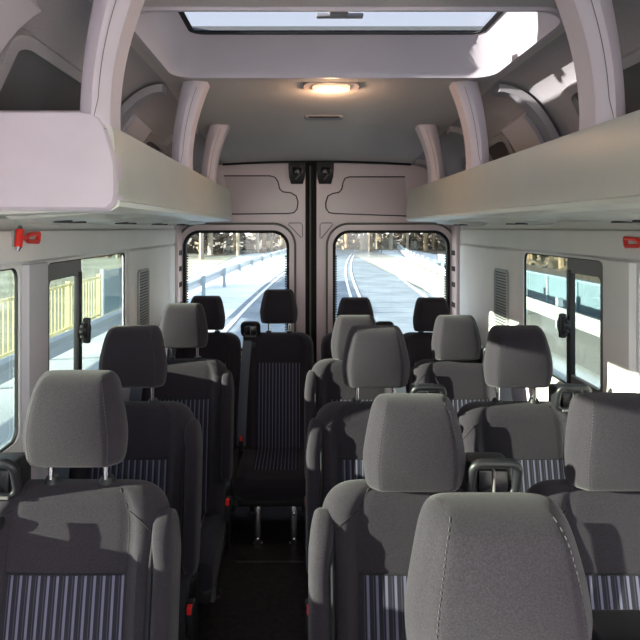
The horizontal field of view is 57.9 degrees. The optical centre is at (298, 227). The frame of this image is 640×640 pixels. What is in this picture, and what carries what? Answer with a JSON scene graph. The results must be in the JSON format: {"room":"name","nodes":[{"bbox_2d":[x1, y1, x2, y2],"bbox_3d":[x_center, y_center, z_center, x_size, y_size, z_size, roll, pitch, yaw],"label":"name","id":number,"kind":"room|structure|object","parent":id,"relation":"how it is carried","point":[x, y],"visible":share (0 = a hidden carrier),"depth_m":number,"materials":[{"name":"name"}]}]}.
{"room":"vehicle interior","nodes":[
{"label":"vehicle interior","id":0,"kind":"room"},
{"bbox_2d":[0,0,222,451],"bbox_3d":[-0.720,0.610,1.560,0.370,2.380,5.120,0,0,0],"label":"wall","id":1,"kind":"structure","parent":0,"point":[62,25],"depth_m":1.85,"materials":[{"name":"plastic"}]},
{"bbox_2d":[0,268,17,451],"bbox_3d":[-0.868,0.385,1.035,0.014,0.550,1.490,0,0,0],"label":"window","id":2,"kind":"structure","parent":1,"relation":"in","point":[14,271],"depth_m":1.76,"materials":[{"name":"glass"}]},
{"bbox_2d":[0,0,41,52],"bbox_3d":[-0.726,-0.338,1.190,0.242,0.433,0.340,0,0,0],"label":"trim","id":3,"kind":"structure","parent":1,"relation":"attached to","point":[14,14],"depth_m":1.32,"materials":[{"name":"grey plastic"}]},
{"bbox_2d":[11,225,40,251],"bbox_3d":[-0.810,0.030,1.728,0.025,0.076,0.153,0,0,0],"label":"hammer","id":4,"kind":"object","parent":1,"relation":"attached to","point":[17,235],"visible":1,"depth_m":1.67,"materials":[{"name":"red plastic"}]},
{"bbox_2d":[22,262,47,478],"bbox_3d":[-0.845,0.608,1.865,0.024,0.985,0.166,0,0,0],"label":"trim","id":5,"kind":"structure","parent":1,"relation":"attached to","point":[34,276],"depth_m":1.82,"materials":[{"name":"grey"}]},
{"bbox_2d":[0,28,82,109],"bbox_3d":[-0.753,-0.342,1.735,0.165,0.320,0.670,0,0,0],"label":"panel","id":6,"kind":"object","parent":1,"relation":"attached to","point":[33,76],"visible":0.4,"depth_m":1.60,"materials":[{"name":"plastic"}]},
{"bbox_2d":[48,253,124,370],"bbox_3d":[-0.845,0.385,2.410,0.060,0.550,0.920,0,0,0],"label":"window","id":7,"kind":"structure","parent":1,"relation":"in","point":[62,269],"depth_m":2.24,"materials":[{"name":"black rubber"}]},
{"bbox_2d":[0,229,175,266],"bbox_3d":[-0.838,0.059,1.425,0.034,0.107,4.850,0,0,0],"label":"trim","id":8,"kind":"structure","parent":1,"relation":"attached to","point":[55,244],"depth_m":2.16,"materials":[{"name":"plastic"}]},
{"bbox_2d":[31,348,167,478],"bbox_3d":[-0.845,1.220,1.475,0.020,1.040,4.950,0,0,0],"label":"baseboard","id":9,"kind":"structure","parent":1,"relation":"attached to","point":[126,391],"depth_m":1.91,"materials":[{"name":"grey plastic"}]},
{"bbox_2d":[0,110,231,225],"bbox_3d":[-0.633,-0.141,2.470,0.436,0.262,2.300,0,0,0],"label":"luggage rack","id":10,"kind":"object","parent":1,"relation":"attached to","point":[57,167],"visible":0.98,"depth_m":1.32,"materials":[{"name":"plastic"}]},
{"bbox_2d":[80,0,144,131],"bbox_3d":[-0.439,-0.402,1.370,0.144,0.374,0.100,0,0,0],"label":"post","id":11,"kind":"object","parent":10,"relation":"on","point":[112,23],"visible":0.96,"depth_m":1.33,"materials":[{"name":"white plastic"}]},
{"bbox_2d":[172,80,209,169],"bbox_3d":[-0.439,-0.400,2.335,0.144,0.371,0.100,0,0,0],"label":"post","id":12,"kind":"object","parent":10,"relation":"on","point":[193,93],"visible":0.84,"depth_m":2.29,"materials":[{"name":"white plastic"}]},
{"bbox_2d":[201,124,229,182],"bbox_3d":[-0.439,-0.375,3.035,0.144,0.320,0.100,0,0,0],"label":"post","id":13,"kind":"object","parent":10,"relation":"on","point":[217,133],"visible":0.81,"depth_m":2.99,"materials":[{"name":"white plastic"}]},
{"bbox_2d":[121,114,151,142],"bbox_3d":[-0.756,-0.303,2.490,0.182,0.375,0.260,0,0,0],"label":"trim","id":14,"kind":"structure","parent":1,"relation":"attached to","point":[134,127],"depth_m":2.45,"materials":[{"name":"grey plastic"}]},
{"bbox_2d":[120,84,166,129],"bbox_3d":[-0.686,-0.316,2.300,0.303,0.498,0.070,0,0,0],"label":"trim","id":15,"kind":"structure","parent":1,"relation":"attached to","point":[146,94],"depth_m":2.27,"materials":[{"name":"plastic"}]},
{"bbox_2d":[138,268,148,324],"bbox_3d":[-0.833,0.380,3.100,0.010,0.320,0.200,0,0,0],"label":"air vent","id":16,"kind":"object","parent":1,"relation":"in","point":[143,274],"visible":0.73,"depth_m":3.10,"materials":[{"name":"grey"}]},
{"bbox_2d":[129,245,174,326],"bbox_3d":[-0.846,0.859,3.425,0.022,1.482,1.050,0,0,0],"label":"trim","id":17,"kind":"structure","parent":1,"relation":"attached to","point":[160,261],"depth_m":3.35,"materials":[{"name":"plastic"}]},
{"bbox_2d":[143,133,171,157],"bbox_3d":[-0.761,-0.307,3.040,0.149,0.300,0.740,0,0,0],"label":"panel","id":18,"kind":"object","parent":1,"relation":"attached to","point":[151,140],"visible":0.15,"depth_m":2.87,"materials":[{"name":"plastic"}]},
{"bbox_2d":[174,226,182,302],"bbox_3d":[-0.850,0.880,4.027,0.050,1.800,0.145,0,0,0],"label":"trim","id":19,"kind":"structure","parent":1,"relation":"attached to","point":[178,239],"depth_m":3.96,"materials":[{"name":"paint"}]},
{"bbox_2d":[159,128,197,154],"bbox_3d":[-0.694,-0.295,3.040,0.318,0.469,0.070,0,0,0],"label":"trim","id":20,"kind":"structure","parent":1,"relation":"attached to","point":[168,142],"depth_m":3.00,"materials":[{"name":"plastic"}]},
{"bbox_2d":[179,250,181,302],"bbox_3d":[-0.824,0.493,4.020,0.006,0.674,0.080,0,0,0],"label":"trim","id":21,"kind":"structure","parent":1,"relation":"attached to","point":[180,251],"depth_m":4.00,"materials":[{"name":"plastic"}]},
{"bbox_2d":[194,159,219,172],"bbox_3d":[-0.694,-0.259,3.900,0.318,0.411,0.040,0,0,0],"label":"trim","id":22,"kind":"structure","parent":1,"relation":"attached to","point":[198,169],"depth_m":3.88,"materials":[{"name":"plastic"}]},
{"bbox_2d":[198,505,307,639],"bbox_3d":[0.125,1.736,1.590,2.040,0.195,5.180,0,0,0],"label":"floor","id":23,"kind":"structure","parent":0,"point":[257,601],"depth_m":2.79,"materials":[{"name":"carpet"}]},
{"bbox_2d":[0,370,180,639],"bbox_3d":[-0.518,1.020,1.106,0.496,1.362,0.612,0,0,0],"label":"passenger seat","id":24,"kind":"object","parent":23,"relation":"on","point":[81,559],"visible":1,"depth_m":1.29,"materials":[{"name":"grey fabric"}]},
{"bbox_2d":[54,325,202,639],"bbox_3d":[-0.582,1.032,1.791,0.496,1.372,0.612,0,0,0],"label":"passenger seat","id":25,"kind":"object","parent":23,"relation":"on","point":[165,444],"visible":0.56,"depth_m":1.98,"materials":[{"name":"grey fabric"}]},
{"bbox_2d":[178,622,187,639],"bbox_3d":[-0.585,1.355,1.742,0.444,0.167,0.515,0,0,0],"label":"seat cushion","id":26,"kind":"object","parent":25,"relation":"on","point":[183,628],"depth_m":1.86,"materials":[{"name":"fabric"}]},
{"bbox_2d":[129,303,233,602],"bbox_3d":[-0.556,1.052,2.551,0.496,1.372,0.612,0,0,0],"label":"passenger seat","id":27,"kind":"object","parent":23,"relation":"on","point":[206,386],"visible":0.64,"depth_m":2.71,"materials":[{"name":"grey fabric"}]},
{"bbox_2d":[197,513,225,595],"bbox_3d":[-0.559,1.375,2.502,0.444,0.167,0.515,0,0,0],"label":"seat cushion","id":28,"kind":"object","parent":27,"relation":"on","point":[213,525],"depth_m":2.39,"materials":[{"name":"fabric"}]},
{"bbox_2d":[167,296,243,513],"bbox_3d":[-0.580,1.094,3.391,0.496,1.332,0.612,0,0,0],"label":"passenger seat","id":29,"kind":"object","parent":23,"relation":"on","point":[225,347],"visible":0.32,"depth_m":3.58,"materials":[{"name":"grey fabric"}]},
{"bbox_2d":[230,449,239,495],"bbox_3d":[-0.583,1.396,3.342,0.444,0.167,0.515,0,0,0],"label":"seat cushion","id":30,"kind":"object","parent":29,"relation":"on","point":[236,452],"depth_m":3.31,"materials":[{"name":"fabric"}]},
{"bbox_2d":[235,561,302,562],"bbox_3d":[-0.155,1.724,2.519,0.350,0.026,0.998,0,0,0],"label":"trim","id":31,"kind":"structure","parent":23,"relation":"on","point":[236,561],"depth_m":3.00,"materials":[{"name":"grey metal"}]},
{"bbox_2d":[234,289,313,545],"bbox_3d":[-0.124,1.074,3.391,0.496,1.372,0.612,0,0,0],"label":"passenger seat","id":32,"kind":"object","parent":23,"relation":"on","point":[275,366],"visible":0.97,"depth_m":3.51,"materials":[{"name":"grey fabric"}]},
{"bbox_2d":[234,449,305,500],"bbox_3d":[-0.127,1.396,3.342,0.444,0.167,0.515,0,0,0],"label":"seat cushion","id":33,"kind":"object","parent":32,"relation":"on","point":[262,474],"depth_m":3.13,"materials":[{"name":"fabric"}]},
{"bbox_2d":[304,315,405,549],"bbox_3d":[0.270,1.081,2.551,0.496,1.314,0.612,0,0,0],"label":"passenger seat","id":34,"kind":"object","parent":23,"relation":"on","point":[324,384],"visible":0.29,"depth_m":2.74,"materials":[{"name":"grey fabric"}]},
{"bbox_2d":[321,297,393,359],"bbox_3d":[0.352,1.099,3.391,0.496,1.322,0.612,0,0,0],"label":"passenger seat","id":35,"kind":"object","parent":23,"relation":"on","point":[347,305],"visible":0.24,"depth_m":3.59,"materials":[{"name":"grey fabric"}]},
{"bbox_2d":[305,325,446,639],"bbox_3d":[0.268,1.032,1.791,0.496,1.372,0.612,0,0,0],"label":"passenger seat","id":36,"kind":"object","parent":23,"relation":"on","point":[374,356],"visible":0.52,"depth_m":1.98,"materials":[{"name":"grey fabric"}]},
{"bbox_2d":[308,393,522,639],"bbox_3d":[0.266,1.048,1.106,0.496,1.306,0.612,0,0,0],"label":"passenger seat","id":37,"kind":"object","parent":23,"relation":"on","point":[361,540],"visible":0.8,"depth_m":1.30,"materials":[{"name":"grey fabric"}]},
{"bbox_2d":[403,297,449,392],"bbox_3d":[0.833,1.099,3.391,0.496,1.322,0.612,0,0,0],"label":"passenger seat","id":38,"kind":"object","parent":23,"relation":"on","point":[427,309],"visible":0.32,"depth_m":3.59,"materials":[{"name":"grey fabric"}]},
{"bbox_2d":[411,315,512,413],"bbox_3d":[0.758,1.081,2.551,0.496,1.314,0.612,0,0,0],"label":"passenger seat","id":39,"kind":"object","parent":23,"relation":"on","point":[456,365],"visible":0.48,"depth_m":2.75,"materials":[{"name":"grey fabric"}]},
{"bbox_2d":[404,492,639,639],"bbox_3d":[0.254,1.022,0.506,0.496,1.326,0.612,0,0,0],"label":"passenger seat","id":40,"kind":"object","parent":23,"relation":"on","point":[483,565],"visible":1,"depth_m":0.71,"materials":[{"name":"grey fabric"}]},
{"bbox_2d":[457,325,591,492],"bbox_3d":[0.769,1.032,1.791,0.496,1.372,0.612,0,0,0],"label":"passenger seat","id":41,"kind":"object","parent":23,"relation":"on","point":[531,432],"visible":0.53,"depth_m":1.99,"materials":[{"name":"grey fabric"}]},
{"bbox_2d":[526,392,639,609],"bbox_3d":[0.739,1.047,1.106,0.496,1.308,0.612,0,0,0],"label":"passenger seat","id":42,"kind":"object","parent":23,"relation":"on","point":[598,497],"visible":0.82,"depth_m":1.30,"materials":[{"name":"grey fabric"}]},
{"bbox_2d":[89,0,564,162],"bbox_3d":[0.125,-0.523,1.560,1.320,0.154,5.120,0,0,0],"label":"ceiling","id":43,"kind":"structure","parent":0,"point":[265,119],"depth_m":2.72,"materials":[{"name":"plastic"}]},
{"bbox_2d":[304,115,342,119],"bbox_3d":[0.123,-0.553,2.893,0.197,0.017,0.075,0,0,0],"label":"ceiling vent","id":44,"kind":"object","parent":43,"relation":"in","point":[306,117],"visible":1,"depth_m":2.86,"materials":[{"name":"plastic"}]},
{"bbox_2d":[303,82,359,91],"bbox_3d":[0.134,-0.584,2.393,0.237,0.031,0.125,0,0,0],"label":"recessed light","id":45,"kind":"object","parent":43,"relation":"in","point":[307,86],"visible":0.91,"depth_m":2.37,"materials":[{"name":"beige"}]},
{"bbox_2d":[133,7,562,78],"bbox_3d":[0.129,-0.642,1.885,1.252,0.140,0.711,0,0,0],"label":"skylight","id":46,"kind":"object","parent":43,"relation":"attached to","point":[200,42],"visible":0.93,"depth_m":2.08,"materials":[{"name":"grey plastic"}]},
{"bbox_2d":[411,0,639,392],"bbox_3d":[0.970,0.610,1.560,0.370,2.380,5.120,0,0,0],"label":"wall","id":47,"kind":"structure","parent":0,"point":[543,76],"depth_m":2.19,"materials":[{"name":"plastic"}]},
{"bbox_2d":[223,161,410,165],"bbox_3d":[0.125,-0.458,4.055,1.321,0.040,0.020,0,0,0],"label":"trim","id":48,"kind":"structure","parent":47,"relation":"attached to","point":[264,162],"depth_m":4.05,"materials":[{"name":"black rubber"}]},
{"bbox_2d":[415,159,446,176],"bbox_3d":[0.944,-0.259,3.900,0.318,0.411,0.040,0,0,0],"label":"trim","id":49,"kind":"structure","parent":47,"relation":"attached to","point":[417,161],"depth_m":3.88,"materials":[{"name":"plastic"}]},
{"bbox_2d":[452,250,454,307],"bbox_3d":[1.074,0.493,4.020,0.006,0.674,0.080,0,0,0],"label":"trim","id":50,"kind":"structure","parent":47,"relation":"attached to","point":[453,251],"depth_m":4.01,"materials":[{"name":"black plastic"}]},
{"bbox_2d":[451,225,459,314],"bbox_3d":[1.100,0.880,4.027,0.050,1.800,0.145,0,0,0],"label":"trim","id":51,"kind":"structure","parent":47,"relation":"attached to","point":[455,235],"depth_m":3.97,"materials":[{"name":"paint"}]},
{"bbox_2d":[447,126,492,161],"bbox_3d":[0.944,-0.295,3.040,0.318,0.469,0.070,0,0,0],"label":"trim","id":52,"kind":"structure","parent":47,"relation":"attached to","point":[453,131],"depth_m":3.00,"materials":[{"name":"plastic"}]},
{"bbox_2d":[460,131,515,169],"bbox_3d":[1.011,-0.307,3.040,0.149,0.300,0.740,0,0,0],"label":"panel","id":53,"kind":"object","parent":47,"relation":"attached to","point":[499,146],"visible":0.23,"depth_m":2.83,"materials":[{"name":"plastic"}]},
{"bbox_2d":[460,245,518,345],"bbox_3d":[1.096,0.859,3.425,0.022,1.482,1.050,0,0,0],"label":"trim","id":54,"kind":"structure","parent":47,"relation":"attached to","point":[477,264],"depth_m":3.39,"materials":[{"name":"plastic"}]},
{"bbox_2d":[494,268,508,324],"bbox_3d":[1.083,0.380,3.100,0.010,0.320,0.200,0,0,0],"label":"air vent","id":55,"kind":"object","parent":47,"relation":"in","point":[501,276],"visible":0.81,"depth_m":3.10,"materials":[{"name":"grey"}]},
{"bbox_2d":[479,357,547,400],"bbox_3d":[1.095,1.220,1.475,0.020,1.040,4.950,0,0,0],"label":"baseboard","id":56,"kind":"structure","parent":47,"relation":"attached to","point":[518,394],"depth_m":2.75,"materials":[{"name":"grey plastic"}]},
{"bbox_2d":[406,110,639,225],"bbox_3d":[0.883,-0.141,2.025,0.436,0.262,3.190,0,0,0],"label":"luggage rack","id":57,"kind":"object","parent":47,"relation":"attached to","point":[592,173],"visible":1,"depth_m":1.58,"materials":[{"name":"plastic"}]},
{"bbox_2d":[415,124,444,182],"bbox_3d":[0.689,-0.375,3.035,0.144,0.320,0.100,0,0,0],"label":"post","id":58,"kind":"object","parent":57,"relation":"on","point":[428,134],"visible":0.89,"depth_m":2.99,"materials":[{"name":"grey plastic"}]},
{"bbox_2d":[449,80,488,169],"bbox_3d":[0.689,-0.400,2.335,0.144,0.371,0.100,0,0,0],"label":"post","id":59,"kind":"object","parent":57,"relation":"on","point":[466,95],"visible":0.89,"depth_m":2.29,"materials":[{"name":"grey plastic"}]},
{"bbox_2d":[555,0,625,130],"bbox_3d":[0.689,-0.402,1.370,0.144,0.374,0.100,0,0,0],"label":"post","id":60,"kind":"object","parent":57,"relation":"on","point":[590,26],"visible":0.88,"depth_m":1.33,"materials":[{"name":"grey plastic"}]},
{"bbox_2d":[501,113,544,151],"bbox_3d":[1.006,-0.303,2.490,0.182,0.375,0.260,0,0,0],"label":"trim","id":61,"kind":"structure","parent":47,"relation":"attached to","point":[522,133],"depth_m":2.46,"materials":[{"name":"grey plastic"}]},
{"bbox_2d":[493,84,559,141],"bbox_3d":[0.936,-0.316,2.300,0.303,0.498,0.070,0,0,0],"label":"trim","id":62,"kind":"structure","parent":47,"relation":"attached to","point":[539,117],"depth_m":2.27,"materials":[{"name":"plastic"}]},
{"bbox_2d":[460,229,639,262],"bbox_3d":[1.088,0.059,1.425,0.034,0.107,4.850,0,0,0],"label":"trim","id":63,"kind":"structure","parent":47,"relation":"attached to","point":[592,243],"depth_m":2.36,"materials":[{"name":"plastic"}]},
{"bbox_2d":[524,253,602,392],"bbox_3d":[1.095,0.385,2.475,0.060,0.550,0.770,0,0,0],"label":"window","id":64,"kind":"structure","parent":47,"relation":"in","point":[565,322],"depth_m":2.35,"materials":[{"name":"glass"}]},
{"bbox_2d":[560,47,639,130],"bbox_3d":[1.003,-0.342,1.735,0.165,0.320,0.670,0,0,0],"label":"panel","id":65,"kind":"object","parent":47,"relation":"attached to","point":[630,61],"visible":0.27,"depth_m":1.74,"materials":[{"name":"plastic"}]},
{"bbox_2d":[603,260,635,392],"bbox_3d":[1.095,0.608,1.990,0.024,0.985,0.196,0,0,0],"label":"trim","id":66,"kind":"structure","parent":47,"relation":"attached to","point":[619,278],"depth_m":1.96,"materials":[{"name":"plastic"}]},
{"bbox_2d":[623,236,639,247],"bbox_3d":[1.060,0.046,1.808,0.025,0.076,0.153,0,0,0],"label":"hammer","id":67,"kind":"object","parent":47,"relation":"attached to","point":[626,239],"visible":1,"depth_m":1.83,"materials":[{"name":"red plastic"}]},
{"bbox_3d":[0.125,0.620,4.155,2.080,2.560,0.070,0,0,0],"label":"wall","id":68,"kind":"structure","parent":0,"visible":0},
{"bbox_2d":[182,162,305,355],"bbox_3d":[-0.430,0.647,4.085,0.951,2.245,0.110,0,0,0],"label":"door","id":69,"kind":"structure","parent":68,"relation":"in","point":[264,198],"depth_m":4.09,"materials":[{"name":"paint"}]},
{"bbox_2d":[305,163,316,364],"bbox_3d":[0.085,0.647,4.119,0.080,2.245,0.062,0,0,0],"label":"door frame","id":70,"kind":"structure","parent":68,"relation":"attached to","point":[313,165],"depth_m":4.09,"materials":[{"name":"black rubber"}]},
{"bbox_2d":[317,162,451,361],"bbox_3d":[0.645,0.647,4.085,1.041,2.245,0.110,0,0,0],"label":"door","id":71,"kind":"structure","parent":68,"relation":"in","point":[351,197],"depth_m":4.09,"materials":[{"name":"paint"}]},
{"label":"outside","id":72,"kind":"structure","parent":0,"visible":0},
{"bbox_2d":[0,251,235,354],"bbox_3d":[-40.600,2.110,11.000,70.000,0.800,102.000,0,0,0],"label":"field","id":73,"kind":"structure","parent":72,"point":[90,267],"depth_m":25.69,"materials":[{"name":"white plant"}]},
{"bbox_2d":[199,233,203,258],"bbox_3d":[-7.597,-5.294,46.115,4.832,15.590,4.371,0,0,10],"label":"pine tree","id":74,"kind":"object","parent":73,"relation":"on","point":[201,235],"visible":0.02,"depth_m":45.93,"materials":[{"name":"plant"}]},
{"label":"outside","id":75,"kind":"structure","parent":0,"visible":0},
{"bbox_2d":[187,235,439,247],"bbox_3d":[10.000,2.480,136.000,300.000,0.001,128.000,0,0,0],"label":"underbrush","id":76,"kind":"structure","parent":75,"point":[260,242],"depth_m":98.86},
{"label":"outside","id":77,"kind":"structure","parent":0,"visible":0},
{"bbox_2d":[0,250,599,448],"bbox_3d":[0.000,2.530,70.000,320.000,0.001,260.000,0,0,0],"label":"sidewalk","id":78,"kind":"structure","parent":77,"point":[236,289],"depth_m":21.35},
{"bbox_2d":[0,274,100,358],"bbox_3d":[-5.195,1.850,6.000,0.090,1.300,18.080,0,0,0],"label":"fence","id":79,"kind":"object","parent":78,"relation":"on","point":[68,284],"visible":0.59,"depth_m":12.84,"materials":[{"name":"beige paint"}]},
{"bbox_2d":[100,267,121,316],"bbox_3d":[-5.200,1.790,20.460,0.100,1.420,10.480,0,0,0],"label":"screen","id":80,"kind":"object","parent":78,"relation":"on","point":[111,280],"visible":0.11,"depth_m":15.94,"materials":[{"name":"blue"}]},
{"bbox_2d":[0,248,286,384],"bbox_3d":[-1.934,2.100,31.064,1.930,0.800,78.229,0,0,4],"label":"guardrail","id":81,"kind":"object","parent":78,"relation":"on","point":[59,344],"visible":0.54,"depth_m":11.41,"materials":[{"name":"grey"}]},
{"bbox_2d":[231,233,239,255],"bbox_3d":[-5.396,-4.102,51.886,3.689,13.207,4.137,0,0,-14],"label":"pine tree","id":82,"kind":"object","parent":78,"relation":"on","point":[237,234],"visible":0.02,"depth_m":51.88,"materials":[{"name":"plant"}]},
{"bbox_2d":[262,233,265,252],"bbox_3d":[-3.396,-5.752,58.655,3.646,16.512,3.681,0,0,-36],"label":"pine tree","id":83,"kind":"object","parent":78,"relation":"on","point":[263,234],"visible":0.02,"depth_m":58.26,"materials":[{"name":"brown plant"}]},
{"bbox_2d":[187,233,567,270],"bbox_3d":[4.978,-0.244,45.573,101.504,6.657,63.595,0,0,0],"label":"underbrush","id":84,"kind":"object","parent":78,"relation":"on","point":[551,262],"visible":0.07,"depth_m":60.70,"materials":[{"name":"plant"}]},
{"bbox_2d":[389,233,392,250],"bbox_3d":[10.357,-5.053,64.279,3.369,15.114,4.261,0,0,19],"label":"pine tree","id":85,"kind":"object","parent":78,"relation":"on","point":[390,234],"visible":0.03,"depth_m":64.02,"materials":[{"name":"plant"}]},
{"bbox_2d":[406,233,411,249],"bbox_3d":[11.756,-3.933,61.983,2.870,12.872,3.629,0,0,34],"label":"pine tree","id":86,"kind":"object","parent":78,"relation":"on","point":[407,234],"visible":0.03,"depth_m":61.77,"materials":[{"name":"plant"}]},
{"bbox_2d":[397,244,599,336],"bbox_3d":[7.718,2.100,28.049,1.664,0.800,72.174,0,0,4],"label":"guardrail","id":87,"kind":"object","parent":78,"relation":"on","point":[585,323],"visible":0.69,"depth_m":14.59,"materials":[{"name":"grey"}]},
{"bbox_2d":[438,254,599,317],"bbox_3d":[8.240,2.020,14.000,0.200,1.000,40.000,0,0,0],"label":"barrier","id":88,"kind":"object","parent":78,"relation":"on","point":[544,287],"visible":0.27,"depth_m":18.12,"materials":[{"name":"blue"}]},
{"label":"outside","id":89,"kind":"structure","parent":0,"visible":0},
{"bbox_2d":[213,250,565,380],"bbox_3d":[4.840,2.500,20.000,14.280,0.001,120.000,0,0,0],"label":"road","id":90,"kind":"structure","parent":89,"point":[373,282],"depth_m":21.73,"materials":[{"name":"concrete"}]},
{"bbox_2d":[221,271,286,331],"bbox_3d":[1.800,2.488,20.000,7.800,0.001,120.000,0,0,0],"label":"lane line","id":91,"kind":"object","parent":90,"relation":"on","point":[230,324],"visible":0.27,"depth_m":17.86,"materials":[{"name":"grey paint"}]},
{"bbox_2d":[342,234,344,249],"bbox_3d":[4.912,-4.907,65.373,3.524,14.816,3.498,0,0,26],"label":"pine tree","id":92,"kind":"object","parent":90,"relation":"on","point":[343,236],"visible":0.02,"depth_m":65.33,"materials":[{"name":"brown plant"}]},
{"bbox_2d":[345,250,355,296],"bbox_3d":[5.190,2.488,20.000,7.780,0.001,120.000,0,0,0],"label":"lane line","id":93,"kind":"object","parent":90,"relation":"on","point":[346,280],"visible":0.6,"depth_m":27.39,"materials":[{"name":"grey paint"}]},
{"bbox_2d":[350,250,360,296],"bbox_3d":[5.510,2.488,20.000,7.780,0.001,120.000,0,0,0],"label":"lane line","id":94,"kind":"object","parent":90,"relation":"on","point":[354,284],"visible":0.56,"depth_m":27.93,"materials":[{"name":"grey paint"}]},
{"bbox_2d":[353,233,362,251],"bbox_3d":[6.443,-3.450,60.268,3.980,11.903,3.340,0,0,-36],"label":"pine tree","id":95,"kind":"object","parent":90,"relation":"on","point":[361,234],"visible":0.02,"depth_m":60.06,"materials":[{"name":"plant"}]},
{"bbox_2d":[364,233,367,250],"bbox_3d":[7.379,-5.358,63.098,5.291,15.721,4.468,0,0,6],"label":"pine tree","id":96,"kind":"object","parent":90,"relation":"on","point":[365,234],"visible":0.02,"depth_m":63.01,"materials":[{"name":"plant"}]},
{"bbox_2d":[368,233,372,251],"bbox_3d":[7.695,-5.132,61.316,4.503,15.273,4.323,0,0,34],"label":"pine tree","id":97,"kind":"object","parent":90,"relation":"on","point":[370,235],"visible":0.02,"depth_m":61.13,"materials":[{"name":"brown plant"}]},
{"bbox_2d":[379,250,427,296],"bbox_3d":[7.910,2.488,20.000,7.820,0.001,120.000,0,0,0],"label":"lane line","id":98,"kind":"object","parent":90,"relation":"on","point":[406,282],"visible":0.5,"depth_m":24.17,"materials":[{"name":"grey paint"}]},
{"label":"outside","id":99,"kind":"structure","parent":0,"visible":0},
{"bbox_2d":[204,248,431,256],"bbox_3d":[-58.000,2.480,60.000,164.000,0.001,24.000,0,0,0],"label":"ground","id":100,"kind":"structure","parent":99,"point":[242,252],"depth_m":60.99,"materials":[{"name":"soil"}]},
{"bbox_2d":[208,233,212,254],"bbox_3d":[-8.222,-6.309,53.504,4.969,17.625,3.929,0,0,43],"label":"pine tree","id":101,"kind":"object","parent":100,"relation":"on","point":[210,235],"visible":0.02,"depth_m":53.11,"materials":[{"name":"plant"}]},
{"bbox_2d":[224,233,229,253],"bbox_3d":[-6.968,-4.686,55.861,4.022,14.375,4.467,0,0,40],"label":"pine tree","id":102,"kind":"object","parent":100,"relation":"on","point":[227,247],"visible":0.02,"depth_m":55.90,"materials":[{"name":"plant"}]},
{"bbox_2d":[233,233,235,253],"bbox_3d":[-6.172,-3.363,54.925,3.321,11.734,3.459,0,0,-26],"label":"pine tree","id":103,"kind":"object","parent":100,"relation":"on","point":[234,240],"visible":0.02,"depth_m":54.73,"materials":[{"name":"brown plant"}]},
{"bbox_2d":[255,233,258,252],"bbox_3d":[-4.348,-4.480,58.042,4.373,13.962,3.900,0,0,-8],"label":"pine tree","id":104,"kind":"object","parent":100,"relation":"on","point":[257,234],"visible":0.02,"depth_m":58.00,"materials":[{"name":"plant"}]},
{"bbox_2d":[270,233,272,250],"bbox_3d":[-2.793,-4.773,61.542,4.073,14.549,4.503,0,0,-35],"label":"pine tree","id":105,"kind":"object","parent":100,"relation":"on","point":[271,240],"visible":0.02,"depth_m":61.52,"materials":[{"name":"plant"}]},
{"bbox_2d":[345,233,347,248],"bbox_3d":[5.721,-5.240,68.303,3.420,15.486,3.453,0,0,-25],"label":"pine tree","id":106,"kind":"object","parent":100,"relation":"on","point":[346,235],"visible":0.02,"depth_m":67.95,"materials":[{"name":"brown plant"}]},
{"bbox_2d":[374,233,380,248],"bbox_3d":[9.150,-3.609,68.144,4.087,12.221,3.430,0,0,-6],"label":"pine tree","id":107,"kind":"object","parent":100,"relation":"on","point":[376,234],"visible":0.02,"depth_m":68.06,"materials":[{"name":"plant"}]},
{"bbox_2d":[379,233,381,248],"bbox_3d":[9.791,-3.582,69.090,3.588,12.171,3.445,0,0,13],"label":"pine tree","id":108,"kind":"object","parent":100,"relation":"on","point":[380,244],"visible":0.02,"depth_m":68.93,"materials":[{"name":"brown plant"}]},
{"bbox_2d":[398,233,404,247],"bbox_3d":[12.284,-3.467,68.679,3.359,11.936,3.992,0,0,39],"label":"pine tree","id":109,"kind":"object","parent":100,"relation":"on","point":[403,234],"visible":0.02,"depth_m":68.54,"materials":[{"name":"plant"}]},
{"bbox_2d":[414,233,416,247],"bbox_3d":[14.311,-4.032,70.486,2.914,13.069,3.684,0,0,27],"label":"pine tree","id":110,"kind":"object","parent":100,"relation":"on","point":[415,234],"visible":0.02,"depth_m":70.27,"materials":[{"name":"plant"}]},
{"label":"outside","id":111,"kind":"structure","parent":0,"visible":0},
{"bbox_2d":[349,252,599,374],"bbox_3d":[6.575,2.450,26.000,3.150,0.001,68.000,0,0,0],"label":"verge","id":112,"kind":"structure","parent":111,"point":[587,345],"depth_m":16.00,"materials":[{"name":"snow"}]},
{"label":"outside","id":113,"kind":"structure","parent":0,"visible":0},
{"bbox_2d":[412,248,599,282],"bbox_3d":[81.500,2.480,26.000,137.000,0.001,92.000,0,0,0],"label":"ground","id":114,"kind":"structure","parent":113,"point":[536,268],"depth_m":33.73,"materials":[{"name":"soil"}]},
{"bbox_2d":[423,233,427,251],"bbox_3d":[13.226,-5.309,60.044,4.423,15.628,4.608,0,0,-25],"label":"pine tree","id":115,"kind":"object","parent":114,"relation":"on","point":[425,235],"visible":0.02,"depth_m":59.90,"materials":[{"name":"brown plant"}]},
{"bbox_2d":[421,233,435,249],"bbox_3d":[15.069,-5.654,64.546,3.880,16.311,3.851,0,0,-27],"label":"pine tree","id":116,"kind":"object","parent":114,"relation":"on","point":[433,234],"visible":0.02,"depth_m":64.53,"materials":[{"name":"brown plant"}]},
{"bbox_2d":[527,254,534,260],"bbox_3d":[16.232,-6.182,41.032,3.873,17.372,3.836,0,0,-12],"label":"pine tree","id":117,"kind":"object","parent":114,"relation":"on","point":[532,256],"visible":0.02,"depth_m":40.61,"materials":[{"name":"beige plant"}]},
{"bbox_2d":[559,257,565,268],"bbox_3d":[15.484,-6.191,34.015,4.136,17.385,4.105,0,0,-13],"label":"pine tree","id":118,"kind":"object","parent":114,"relation":"on","point":[562,261],"visible":0.02,"depth_m":34.00,"materials":[{"name":"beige plant"}]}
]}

